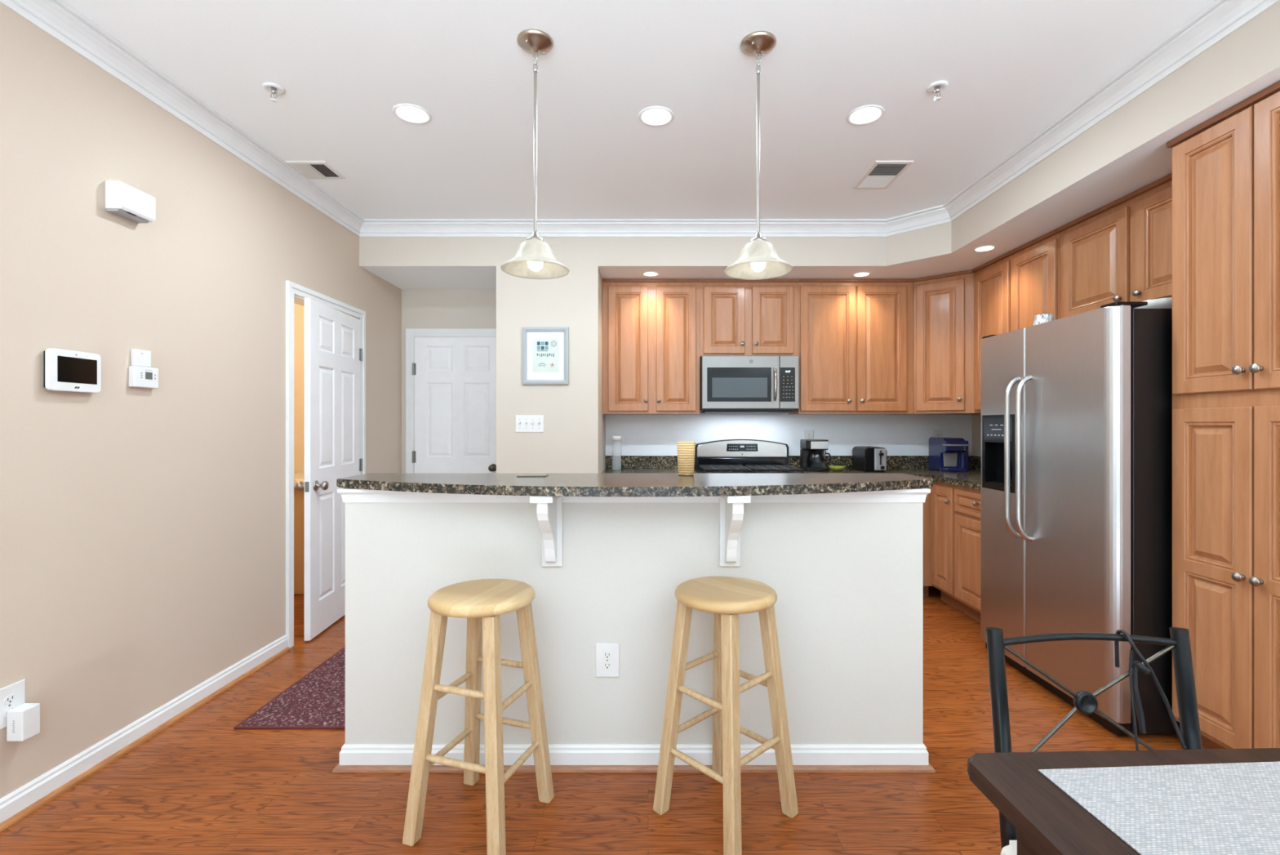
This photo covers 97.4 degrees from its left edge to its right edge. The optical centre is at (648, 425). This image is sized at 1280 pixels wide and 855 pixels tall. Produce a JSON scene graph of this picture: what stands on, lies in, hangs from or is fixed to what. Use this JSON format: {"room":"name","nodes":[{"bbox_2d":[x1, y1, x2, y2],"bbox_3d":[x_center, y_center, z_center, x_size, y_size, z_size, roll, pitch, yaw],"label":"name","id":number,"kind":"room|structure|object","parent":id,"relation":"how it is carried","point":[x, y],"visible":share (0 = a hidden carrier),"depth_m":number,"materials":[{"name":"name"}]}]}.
{"room":"kitchen","nodes":[
{"label":"kitchen","id":0,"kind":"room"},
{"bbox_2d":[0,2,401,798],"bbox_3d":[-2.115,-0.086,0.905,0.120,2.712,7.810,0,0,0],"label":"wall","id":1,"kind":"structure","parent":0,"point":[143,530],"depth_m":2.24,"materials":[{"name":"beige paint"}]},
{"bbox_2d":[0,679,25,728],"bbox_3d":[-2.051,0.898,1.805,0.008,0.128,0.092,0,0,0],"label":"wall outlet","id":2,"kind":"object","parent":1,"relation":"attached to","point":[12,695],"visible":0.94,"depth_m":1.81,"materials":[{"name":"white plastic"}]},
{"bbox_2d":[4,706,15,716],"bbox_3d":[-2.048,0.917,1.805,0.002,0.025,0.033,0,0,0],"label":"receptacle","id":3,"kind":"object","parent":2,"relation":"attached to","point":[6,708],"depth_m":1.80,"materials":[{"name":"white plastic"}]},
{"bbox_2d":[4,693,16,704],"bbox_3d":[-2.048,0.878,1.805,0.002,0.025,0.033,0,0,0],"label":"receptacle","id":4,"kind":"object","parent":2,"relation":"attached to","point":[9,699],"depth_m":1.80,"materials":[{"name":"white plastic"}]},
{"bbox_2d":[6,702,39,741],"bbox_3d":[-2.019,0.959,1.819,0.053,0.099,0.054,0,0,0],"label":"plug","id":5,"kind":"object","parent":2,"relation":"attached to","point":[23,721],"visible":1,"depth_m":1.80,"materials":[{"name":"white plastic"}]},
{"bbox_2d":[43,347,101,392],"bbox_3d":[-2.039,-0.192,1.993,0.030,0.144,0.182,0,0,0],"label":"panel","id":6,"kind":"object","parent":1,"relation":"attached to","point":[64,370],"visible":1,"depth_m":1.98,"materials":[{"name":"white plastic"}]},
{"bbox_2d":[105,180,155,222],"bbox_3d":[-2.022,-0.871,2.200,0.066,0.114,0.147,0,0,0],"label":"door chime","id":7,"kind":"object","parent":1,"relation":"attached to","point":[123,200],"visible":1,"depth_m":2.17,"materials":[{"name":"white plastic"}]},
{"bbox_2d":[106,208,148,222],"bbox_3d":[-2.032,-0.818,2.197,0.046,0.008,0.130,0,0,0],"label":"grille","id":8,"kind":"object","parent":7,"relation":"attached to","point":[125,213],"depth_m":2.19,"materials":[{"name":"white plastic"}]},
{"bbox_2d":[130,348,151,367],"bbox_3d":[-2.045,-0.271,2.268,0.020,0.067,0.073,0,0,0],"label":"wall sensor","id":9,"kind":"object","parent":1,"relation":"attached to","point":[140,357],"visible":1,"depth_m":2.26,"materials":[{"name":"white plastic"}]},
{"bbox_2d":[128,365,158,388],"bbox_3d":[-2.041,-0.195,2.277,0.026,0.084,0.111,0,0,0],"label":"thermostat","id":10,"kind":"object","parent":1,"relation":"attached to","point":[139,376],"visible":1,"depth_m":2.26,"materials":[{"name":"white plastic"}]},
{"bbox_2d":[0,634,290,831],"bbox_3d":[-2.039,1.227,0.092,0.031,0.086,6.185,0,0,0],"label":"baseboard","id":11,"kind":"structure","parent":1,"relation":"attached to","point":[19,803],"depth_m":2.19,"materials":[{"name":"white wood"}]},
{"bbox_2d":[0,0,364,236],"bbox_3d":[-2.018,-1.392,0.500,0.074,0.100,7.000,0,0,0],"label":"trim","id":12,"kind":"structure","parent":1,"relation":"attached to","point":[59,19],"depth_m":2.36,"materials":[{"name":"white wood"}]},
{"bbox_2d":[285,280,365,648],"bbox_3d":[-2.046,0.224,3.623,0.019,2.093,0.871,0,0,0],"label":"trim","id":13,"kind":"structure","parent":1,"relation":"attached to","point":[291,288],"depth_m":3.21,"materials":[{"name":"white wood"}]},
{"bbox_2d":[293,293,359,319],"bbox_3d":[-2.115,0.252,3.623,0.121,2.036,0.757,0,0,0],"label":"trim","id":14,"kind":"structure","parent":1,"relation":"attached to","point":[298,300],"depth_m":3.40,"materials":[{"name":"white wood"}]},
{"bbox_2d":[295,297,362,640],"bbox_3d":[-1.999,0.256,3.642,0.178,2.005,0.711,0,0,0],"label":"door","id":15,"kind":"structure","parent":1,"relation":"in","point":[333,352],"depth_m":3.50,"materials":[{"name":"white wood"}]},
{"bbox_2d":[293,302,304,472],"bbox_3d":[-2.837,-0.086,3.610,1.325,2.712,2.620,0,0,0],"label":"wall","id":16,"kind":"structure","parent":0,"point":[299,310],"depth_m":4.80,"materials":[{"name":"yellow paint"}]},
{"bbox_2d":[496,266,605,472],"bbox_3d":[-0.718,0.068,4.345,0.724,2.405,0.690,0,0,0],"label":"wall column","id":17,"kind":"structure","parent":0,"point":[572,439],"depth_m":4.00,"materials":[{"name":"beige paint"}]},
{"bbox_2d":[515,414,543,431],"bbox_3d":[-0.842,-0.013,3.989,0.200,0.121,0.021,0,0,0],"label":"switch plate","id":18,"kind":"object","parent":17,"relation":"attached to","point":[524,423],"visible":1,"depth_m":3.99,"materials":[{"name":"white plastic"}]},
{"bbox_2d":[522,326,568,384],"bbox_3d":[-0.729,-0.496,3.989,0.327,0.406,0.021,0,0,0],"label":"framed picture","id":19,"kind":"object","parent":17,"relation":"attached to","point":[545,349],"visible":1,"depth_m":3.99,"materials":[{"name":"paper"}]},
{"bbox_2d":[532,338,558,372],"bbox_3d":[-0.729,-0.498,3.993,0.184,0.240,0.006,0,0,0],"label":"print","id":20,"kind":"object","parent":19,"relation":"attached to","point":[544,351],"depth_m":3.99,"materials":[{"name":"paper"}]},
{"bbox_2d":[0,584,1182,854],"bbox_3d":[-0.300,1.320,0.915,6.400,0.100,8.070,0,0,0],"label":"floor","id":21,"kind":"structure","parent":0,"point":[202,784],"depth_m":1.93,"materials":[{"name":"brown wood"}]},
{"bbox_2d":[233,646,345,728],"bbox_3d":[-1.381,1.265,3.190,0.702,0.009,1.680,0,0,0],"label":"runner rug","id":22,"kind":"object","parent":21,"relation":"on","point":[317,700],"visible":0.27,"depth_m":2.54,"materials":[{"name":"purple carpet"}]},
{"bbox_2d":[293,472,304,594],"bbox_3d":[-2.730,0.835,4.485,0.700,0.870,0.610,0,0,0],"label":"bathroom vanity","id":23,"kind":"object","parent":21,"relation":"on","point":[299,495],"visible":0.02,"depth_m":4.22,"materials":[{"name":"wood"}]},
{"bbox_2d":[293,472,304,488],"bbox_3d":[-2.730,0.434,4.485,0.700,0.069,0.610,0,0,0],"label":"basin","id":24,"kind":"object","parent":23,"relation":"in","point":[298,477],"depth_m":4.29,"materials":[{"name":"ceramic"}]},
{"bbox_2d":[402,578,554,854],"bbox_3d":[-0.534,0.902,1.816,0.340,0.735,0.340,0,0,18],"label":"bar stool","id":25,"kind":"object","parent":21,"relation":"on","point":[482,602],"visible":1,"depth_m":1.73,"materials":[{"name":"beige wood"}]},
{"bbox_2d":[653,576,798,854],"bbox_3d":[0.254,0.902,1.850,0.340,0.735,0.340,0,0,-43],"label":"bar stool","id":26,"kind":"object","parent":21,"relation":"on","point":[726,597],"visible":1,"depth_m":1.82,"materials":[{"name":"beige wood"}]},
{"bbox_2d":[693,439,804,472],"bbox_3d":[0.768,0.676,4.317,0.768,1.128,0.738,0,0,0],"label":"gas range","id":27,"kind":"object","parent":21,"relation":"on","point":[726,455],"visible":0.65,"depth_m":4.59,"materials":[{"name":"silver metal"}]},
{"bbox_2d":[695,468,801,472],"bbox_3d":[0.768,0.357,4.308,0.768,0.014,0.565,0,0,0],"label":"cooktop","id":28,"kind":"object","parent":27,"relation":"in","point":[700,470],"depth_m":4.21,"materials":[{"name":"metal"}]},
{"bbox_2d":[923,487,932,597],"bbox_3d":[1.617,0.833,4.369,0.912,0.874,0.636,0,0,0],"label":"base cabinet","id":29,"kind":"object","parent":21,"relation":"on","point":[927,504],"visible":0.02,"depth_m":4.10,"materials":[{"name":"brown wood"}]},
{"bbox_2d":[788,455,981,489],"bbox_3d":[1.929,0.322,3.947,1.541,0.144,1.484,0,0,0],"label":"countertop","id":30,"kind":"structure","parent":29,"relation":"on","point":[918,465],"depth_m":4.57,"materials":[{"name":"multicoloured stone"}]},
{"bbox_2d":[800,439,831,471],"bbox_3d":[1.350,0.232,4.452,0.256,0.246,0.224,0,0,0],"label":"coffee maker","id":31,"kind":"object","parent":30,"relation":"on","point":[812,451],"visible":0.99,"depth_m":4.36,"materials":[{"name":"black plastic"}]},
{"bbox_2d":[828,465,844,471],"bbox_3d":[1.475,0.336,4.400,0.120,0.038,0.120,0,0,0],"label":"bowl","id":32,"kind":"object","parent":30,"relation":"on","point":[834,468],"visible":1,"depth_m":4.36,"materials":[{"name":"green ceramic"}]},
{"bbox_2d":[852,446,887,471],"bbox_3d":[1.771,0.261,4.420,0.229,0.188,0.300,0,0,0],"label":"toaster","id":33,"kind":"object","parent":30,"relation":"on","point":[866,459],"visible":1,"depth_m":4.30,"materials":[{"name":"black plastic"}]},
{"bbox_2d":[928,436,968,471],"bbox_3d":[2.389,0.223,4.441,0.222,0.260,0.318,0,0,0],"label":"brewer","id":34,"kind":"object","parent":30,"relation":"on","point":[949,454],"visible":1,"depth_m":4.41,"materials":[{"name":"blue plastic"}]},
{"bbox_2d":[941,467,966,471],"bbox_3d":[2.370,0.341,4.362,0.148,0.024,0.104,0,0,0],"label":"drip tray","id":35,"kind":"object","parent":34,"relation":"on","point":[949,469],"depth_m":4.31,"materials":[{"name":"blue plastic"}]},
{"bbox_2d":[931,480,964,613],"bbox_3d":[2.361,0.833,3.947,0.671,0.874,0.304,0,0,0],"label":"base cabinet","id":36,"kind":"object","parent":21,"relation":"on","point":[943,512],"visible":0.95,"depth_m":3.93,"materials":[{"name":"brown wood"}]},
{"bbox_2d":[954,484,980,622],"bbox_3d":[2.361,0.833,3.498,0.671,0.874,0.591,0,0,0],"label":"base cabinet","id":37,"kind":"object","parent":21,"relation":"on","point":[966,500],"visible":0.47,"depth_m":3.64,"materials":[{"name":"brown wood"}]},
{"bbox_2d":[980,301,1180,735],"bbox_3d":[2.229,0.378,2.728,0.862,1.760,0.920,0,0,0],"label":"refrigerator","id":38,"kind":"object","parent":21,"relation":"on","point":[1076,411],"visible":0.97,"depth_m":2.42,"materials":[{"name":"silver metal"}]},
{"bbox_2d":[1033,313,1053,325],"bbox_3d":[2.025,-0.519,2.880,0.080,0.087,0.102,0,0,28],"label":"mug","id":39,"kind":"object","parent":38,"relation":"on","point":[1040,318],"visible":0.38,"depth_m":2.84,"materials":[{"name":"white ceramic"}]},
{"bbox_2d":[1133,297,1172,308],"bbox_3d":[2.240,-0.505,2.440,0.250,0.058,0.250,0,0,0],"label":"serving bowl","id":40,"kind":"object","parent":38,"relation":"on","point":[1161,303],"visible":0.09,"depth_m":2.37,"materials":[{"name":"white ceramic"}]},
{"bbox_2d":[986,626,1202,854],"bbox_3d":[0.859,0.834,0.869,0.450,0.875,0.497,0,0,0],"label":"dining chair","id":41,"kind":"object","parent":21,"relation":"on","point":[1086,702],"visible":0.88,"depth_m":1.08,"materials":[{"name":"black metal"}]},
{"bbox_2d":[1114,629,1186,750],"bbox_3d":[0.971,0.512,1.092,0.102,0.221,0.072,0,0,0],"label":"strap","id":42,"kind":"object","parent":41,"relation":"hanging from","point":[1146,668],"visible":0.94,"depth_m":1.07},
{"bbox_2d":[967,747,1279,854],"bbox_3d":[0.884,0.895,0.279,0.740,0.750,1.250,0,0,-2],"label":"dining table","id":43,"kind":"object","parent":21,"relation":"on","point":[1046,820],"visible":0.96,"depth_m":0.82,"materials":[{"name":"brown wood"}]},
{"bbox_2d":[1038,761,1279,854],"bbox_3d":[0.820,0.519,0.694,0.450,0.002,0.330,0,0,-3],"label":"placemat","id":44,"kind":"object","parent":43,"relation":"on","point":[1212,808],"visible":1,"depth_m":0.77,"materials":[{"name":"white fabric"}]},
{"bbox_2d":[1166,80,1279,749],"bbox_3d":[2.372,0.069,1.935,0.651,2.403,0.629,0,0,0],"label":"pantry cabinet","id":45,"kind":"object","parent":21,"relation":"on","point":[1226,167],"visible":0.96,"depth_m":2.02,"materials":[{"name":"brown wood"}]},
{"bbox_3d":[0.013,0.833,4.369,0.733,0.874,0.636,0,0,0],"label":"base cabinet","id":46,"kind":"object","parent":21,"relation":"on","visible":0},
{"bbox_2d":[601,455,697,472],"bbox_3d":[0.012,0.322,4.378,0.734,0.144,0.621,0,0,0],"label":"countertop","id":47,"kind":"structure","parent":46,"relation":"on","point":[614,464],"depth_m":4.67,"materials":[{"name":"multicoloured stone"}]},
{"bbox_2d":[345,502,923,744],"bbox_3d":[-0.052,0.752,2.170,2.147,1.035,0.160,0,0,0],"label":"wall","id":48,"kind":"structure","parent":0,"point":[846,578],"depth_m":2.09,"materials":[{"name":"white paint"}]},
{"bbox_2d":[529,495,562,566],"bbox_3d":[-0.355,0.377,1.977,0.078,0.287,0.224,0,0,0],"label":"bracket","id":49,"kind":"object","parent":48,"relation":"attached to","point":[548,508],"visible":0.86,"depth_m":2.02,"materials":[{"name":"white wood"}]},
{"bbox_2d":[561,591,623,592],"bbox_3d":[-0.205,0.621,2.090,0.230,0.002,0.001,0,0,0],"label":"trim","id":50,"kind":"structure","parent":48,"relation":"attached to","point":[562,592],"depth_m":2.09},
{"bbox_2d":[595,643,619,676],"bbox_3d":[-0.151,0.870,2.086,0.088,0.124,0.008,0,0,0],"label":"wall outlet","id":51,"kind":"object","parent":48,"relation":"attached to","point":[607,655],"visible":1,"depth_m":2.08,"materials":[{"name":"white plastic"}]},
{"bbox_2d":[603,651,611,658],"bbox_3d":[-0.151,0.850,2.083,0.033,0.025,0.002,0,0,0],"label":"receptacle","id":52,"kind":"object","parent":51,"relation":"attached to","point":[606,655],"depth_m":2.08,"materials":[{"name":"white plastic"}]},
{"bbox_2d":[603,662,611,669],"bbox_3d":[-0.151,0.889,2.083,0.033,0.025,0.002,0,0,0],"label":"receptacle","id":53,"kind":"object","parent":51,"relation":"attached to","point":[606,665],"depth_m":2.08,"materials":[{"name":"white plastic"}]},
{"bbox_2d":[332,742,935,772],"bbox_3d":[-0.052,1.227,2.155,2.209,0.086,0.191,0,0,0],"label":"baseboard","id":54,"kind":"structure","parent":48,"relation":"attached to","point":[353,757],"depth_m":2.08,"materials":[{"name":"white wood"}]},
{"bbox_2d":[337,487,930,502],"bbox_3d":[-0.052,0.260,2.160,2.185,0.051,0.179,0,0,0],"label":"trim","id":55,"kind":"structure","parent":48,"relation":"attached to","point":[348,495],"depth_m":2.08,"materials":[{"name":"white wood"}]},
{"bbox_2d":[336,472,933,497],"bbox_3d":[-0.050,0.216,2.103,2.255,0.032,0.535,0,0,0],"label":"countertop","id":56,"kind":"structure","parent":48,"relation":"on","point":[554,484],"depth_m":2.00,"materials":[{"name":"stone"}]},
{"bbox_2d":[516,474,548,476],"bbox_3d":[-0.459,0.198,2.232,0.113,0.004,0.065,0,0,0],"label":"card","id":57,"kind":"object","parent":56,"relation":"on","point":[518,475],"visible":1,"depth_m":2.20,"materials":[{"name":"white paper"}]},
{"bbox_2d":[676,441,695,475],"bbox_3d":[0.153,0.132,2.268,0.075,0.133,0.075,0,0,0],"label":"tumbler","id":58,"kind":"object","parent":56,"relation":"on","point":[686,450],"visible":1,"depth_m":2.24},
{"bbox_2d":[719,495,751,566],"bbox_3d":[0.302,0.377,1.977,0.078,0.287,0.224,0,0,0],"label":"bracket","id":59,"kind":"object","parent":48,"relation":"attached to","point":[731,507],"visible":0.86,"depth_m":2.02,"materials":[{"name":"white wood"}]},
{"bbox_2d":[64,0,1214,218],"bbox_3d":[-0.300,-1.492,0.915,6.400,0.100,8.070,0,0,0],"label":"ceiling","id":60,"kind":"structure","parent":0,"point":[1011,68],"depth_m":2.41,"materials":[{"name":"white paint"}]},
{"bbox_2d":[262,81,284,102],"bbox_3d":[-1.597,-1.414,2.400,0.082,0.055,0.082,0,0,0],"label":"sprinkler","id":61,"kind":"object","parent":60,"relation":"attached to","point":[274,88],"visible":1,"depth_m":2.39,"materials":[{"name":"white plastic"}]},
{"bbox_2d":[285,160,346,178],"bbox_3d":[-1.866,-1.437,3.170,0.220,0.010,0.216,0,0,0],"label":"ceiling vent","id":62,"kind":"object","parent":60,"relation":"in","point":[310,169],"visible":1,"depth_m":3.16,"materials":[{"name":"white metal"}]},
{"bbox_2d":[392,103,431,124],"bbox_3d":[-1.090,-1.439,2.600,0.166,0.006,0.166,0,0,0],"label":"recessed light","id":63,"kind":"object","parent":60,"relation":"in","point":[409,113],"visible":1,"depth_m":2.60,"materials":[{"name":"white"}]},
{"bbox_2d":[500,28,568,279],"bbox_3d":[-0.423,-1.011,2.110,0.252,0.862,0.252,0,0,0],"label":"pendant lamp","id":64,"kind":"object","parent":60,"relation":"hanging from","point":[534,259],"visible":1,"depth_m":2.10,"materials":[{"name":"white glass"}]},
{"bbox_2d":[638,106,674,126],"bbox_3d":[0.038,-1.439,2.620,0.166,0.006,0.166,0,0,0],"label":"recessed light","id":65,"kind":"object","parent":60,"relation":"in","point":[655,116],"visible":1,"depth_m":2.62,"materials":[{"name":"white"}]},
{"bbox_2d":[724,31,792,279],"bbox_3d":[0.415,-1.011,2.120,0.252,0.862,0.252,0,0,0],"label":"pendant lamp","id":66,"kind":"object","parent":60,"relation":"hanging from","point":[758,259],"visible":1,"depth_m":2.11,"materials":[{"name":"white glass"}]},
{"bbox_2d":[846,104,884,124],"bbox_3d":[1.008,-1.439,2.610,0.166,0.006,0.166,0,0,0],"label":"recessed light","id":67,"kind":"object","parent":60,"relation":"in","point":[869,113],"visible":1,"depth_m":2.61,"materials":[{"name":"white"}]},
{"bbox_2d":[852,160,914,188],"bbox_3d":[1.342,-1.437,3.235,0.212,0.010,0.354,0,0,0],"label":"ceiling vent","id":68,"kind":"object","parent":60,"relation":"in","point":[881,174],"visible":1,"depth_m":3.21,"materials":[{"name":"white metal"}]},
{"bbox_2d":[926,80,948,100],"bbox_3d":[1.229,-1.414,2.390,0.082,0.055,0.082,0,0,0],"label":"sprinkler","id":69,"kind":"object","parent":60,"relation":"attached to","point":[937,86],"visible":1,"depth_m":2.38,"materials":[{"name":"white metal"}]},
{"bbox_2d":[401,288,972,472],"bbox_3d":[0.383,-0.086,4.750,4.875,2.712,0.120,0,0,0],"label":"wall","id":70,"kind":"structure","parent":0,"point":[641,434],"depth_m":4.69,"materials":[{"name":"paint"}]},
{"bbox_2d":[405,328,496,472],"bbox_3d":[-1.580,0.232,4.681,0.868,2.076,0.019,0,0,0],"label":"trim","id":71,"kind":"structure","parent":70,"relation":"attached to","point":[411,333],"depth_m":4.68,"materials":[{"name":"white wood"}]},
{"bbox_2d":[412,337,496,472],"bbox_3d":[-1.588,0.263,4.646,0.748,1.998,0.084,0,0,0],"label":"door","id":72,"kind":"structure","parent":70,"relation":"in","point":[455,378],"depth_m":4.68,"materials":[{"name":"wood"}]},
{"bbox_2d":[605,455,677,467],"bbox_3d":[0.012,0.302,4.679,0.734,0.104,0.020,0,0,0],"label":"backsplash","id":73,"kind":"structure","parent":70,"relation":"attached to","point":[611,461],"depth_m":4.67,"materials":[{"name":"black stone"}]},
{"bbox_2d":[602,278,700,414],"bbox_3d":[0.024,-0.613,4.499,0.755,1.041,0.376,0,0,0],"label":"upper cabinet","id":74,"kind":"object","parent":70,"relation":"attached to","point":[651,326],"visible":1,"depth_m":4.34,"materials":[{"name":"brown wood"}]},
{"bbox_2d":[699,278,799,357],"bbox_3d":[0.783,-0.836,4.499,0.762,0.595,0.376,0,0,0],"label":"upper cabinet","id":75,"kind":"object","parent":70,"relation":"attached to","point":[738,317],"visible":0.99,"depth_m":4.34,"materials":[{"name":"brown wood"}]},
{"bbox_2d":[699,355,799,413],"bbox_3d":[0.778,-0.317,4.455,0.742,0.432,0.467,0,0,0],"label":"microwave","id":76,"kind":"object","parent":75,"relation":"attached to","point":[727,384],"visible":1,"depth_m":4.27,"materials":[{"name":"silver metal"}]},
{"bbox_2d":[804,429,813,439],"bbox_3d":[1.340,0.095,4.686,0.075,0.118,0.008,0,0,0],"label":"wall outlet","id":77,"kind":"object","parent":70,"relation":"attached to","point":[808,433],"visible":0.73,"depth_m":4.68,"materials":[{"name":"white plastic"}]},
{"bbox_2d":[787,278,914,414],"bbox_3d":[1.611,-0.613,4.499,0.892,1.041,0.376,0,0,0],"label":"upper cabinet","id":78,"kind":"object","parent":70,"relation":"attached to","point":[855,335],"visible":1,"depth_m":4.34,"materials":[{"name":"brown wood"}]},
{"bbox_2d":[788,455,981,469],"bbox_3d":[1.929,0.302,3.947,1.541,0.104,1.484,0,0,0],"label":"backsplash","id":79,"kind":"structure","parent":70,"relation":"attached to","point":[892,461],"depth_m":4.67,"materials":[{"name":"black stone"}]},
{"bbox_2d":[933,429,942,436],"bbox_3d":[2.415,0.095,4.686,0.075,0.118,0.008,0,0,0],"label":"wall outlet","id":80,"kind":"object","parent":70,"relation":"attached to","point":[936,433],"visible":0.48,"depth_m":4.68,"materials":[{"name":"white plastic"}]},
{"bbox_2d":[897,269,980,414],"bbox_3d":[2.373,-0.613,4.382,0.654,1.041,0.616,0,0,0],"label":"upper cabinet","id":81,"kind":"object","parent":70,"relation":"attached to","point":[944,304],"visible":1,"depth_m":4.20,"materials":[{"name":"brown wood"}]},
{"bbox_2d":[359,0,1279,288],"bbox_3d":[0.323,-1.288,0.845,4.755,0.307,7.690,0,0,0],"label":"wall","id":82,"kind":"structure","parent":0,"point":[1126,152],"depth_m":3.48,"materials":[{"name":"beige paint"}]},
{"bbox_2d":[642,271,659,276],"bbox_3d":[0.019,-1.132,4.205,0.128,0.006,0.128,0,0,0],"label":"recessed light","id":83,"kind":"object","parent":82,"relation":"in","point":[650,273],"visible":1,"depth_m":4.20,"materials":[{"name":"beige"}]},
{"bbox_2d":[359,0,1279,236],"bbox_3d":[-0.030,-1.392,0.500,4.050,0.100,7.000,0,0,0],"label":"trim","id":84,"kind":"structure","parent":82,"relation":"attached to","point":[1220,19],"depth_m":3.57,"materials":[{"name":"white wood"}]},
{"bbox_2d":[852,271,871,276],"bbox_3d":[1.600,-1.132,4.215,0.128,0.006,0.128,0,0,0],"label":"recessed light","id":85,"kind":"object","parent":82,"relation":"in","point":[860,273],"visible":1,"depth_m":4.21,"materials":[{"name":"beige"}]},
{"bbox_2d":[973,244,996,252],"bbox_3d":[2.154,-1.132,3.600,0.128,0.006,0.128,0,0,0],"label":"recessed light","id":86,"kind":"object","parent":82,"relation":"in","point":[987,247],"visible":1,"depth_m":3.60,"materials":[{"name":"beige"}]},
{"bbox_2d":[972,413,981,456],"bbox_3d":[2.760,-0.086,0.845,0.120,2.712,7.690,0,0,0],"label":"wall","id":87,"kind":"structure","parent":0,"point":[976,419],"depth_m":4.62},
{"bbox_2d":[972,229,1059,413],"bbox_3d":[2.522,-0.613,3.665,0.349,1.041,0.845,0,0,0],"label":"upper cabinet","id":88,"kind":"object","parent":87,"relation":"attached to","point":[1022,283],"visible":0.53,"depth_m":3.60,"materials":[{"name":"brown wood"}]},
{"bbox_2d":[1055,173,1172,318],"bbox_3d":[2.509,-0.849,2.748,0.376,0.568,0.984,0,0,0],"label":"upper cabinet","id":89,"kind":"object","parent":87,"relation":"attached to","point":[1121,250],"visible":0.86,"depth_m":2.80,"materials":[{"name":"brown wood"}]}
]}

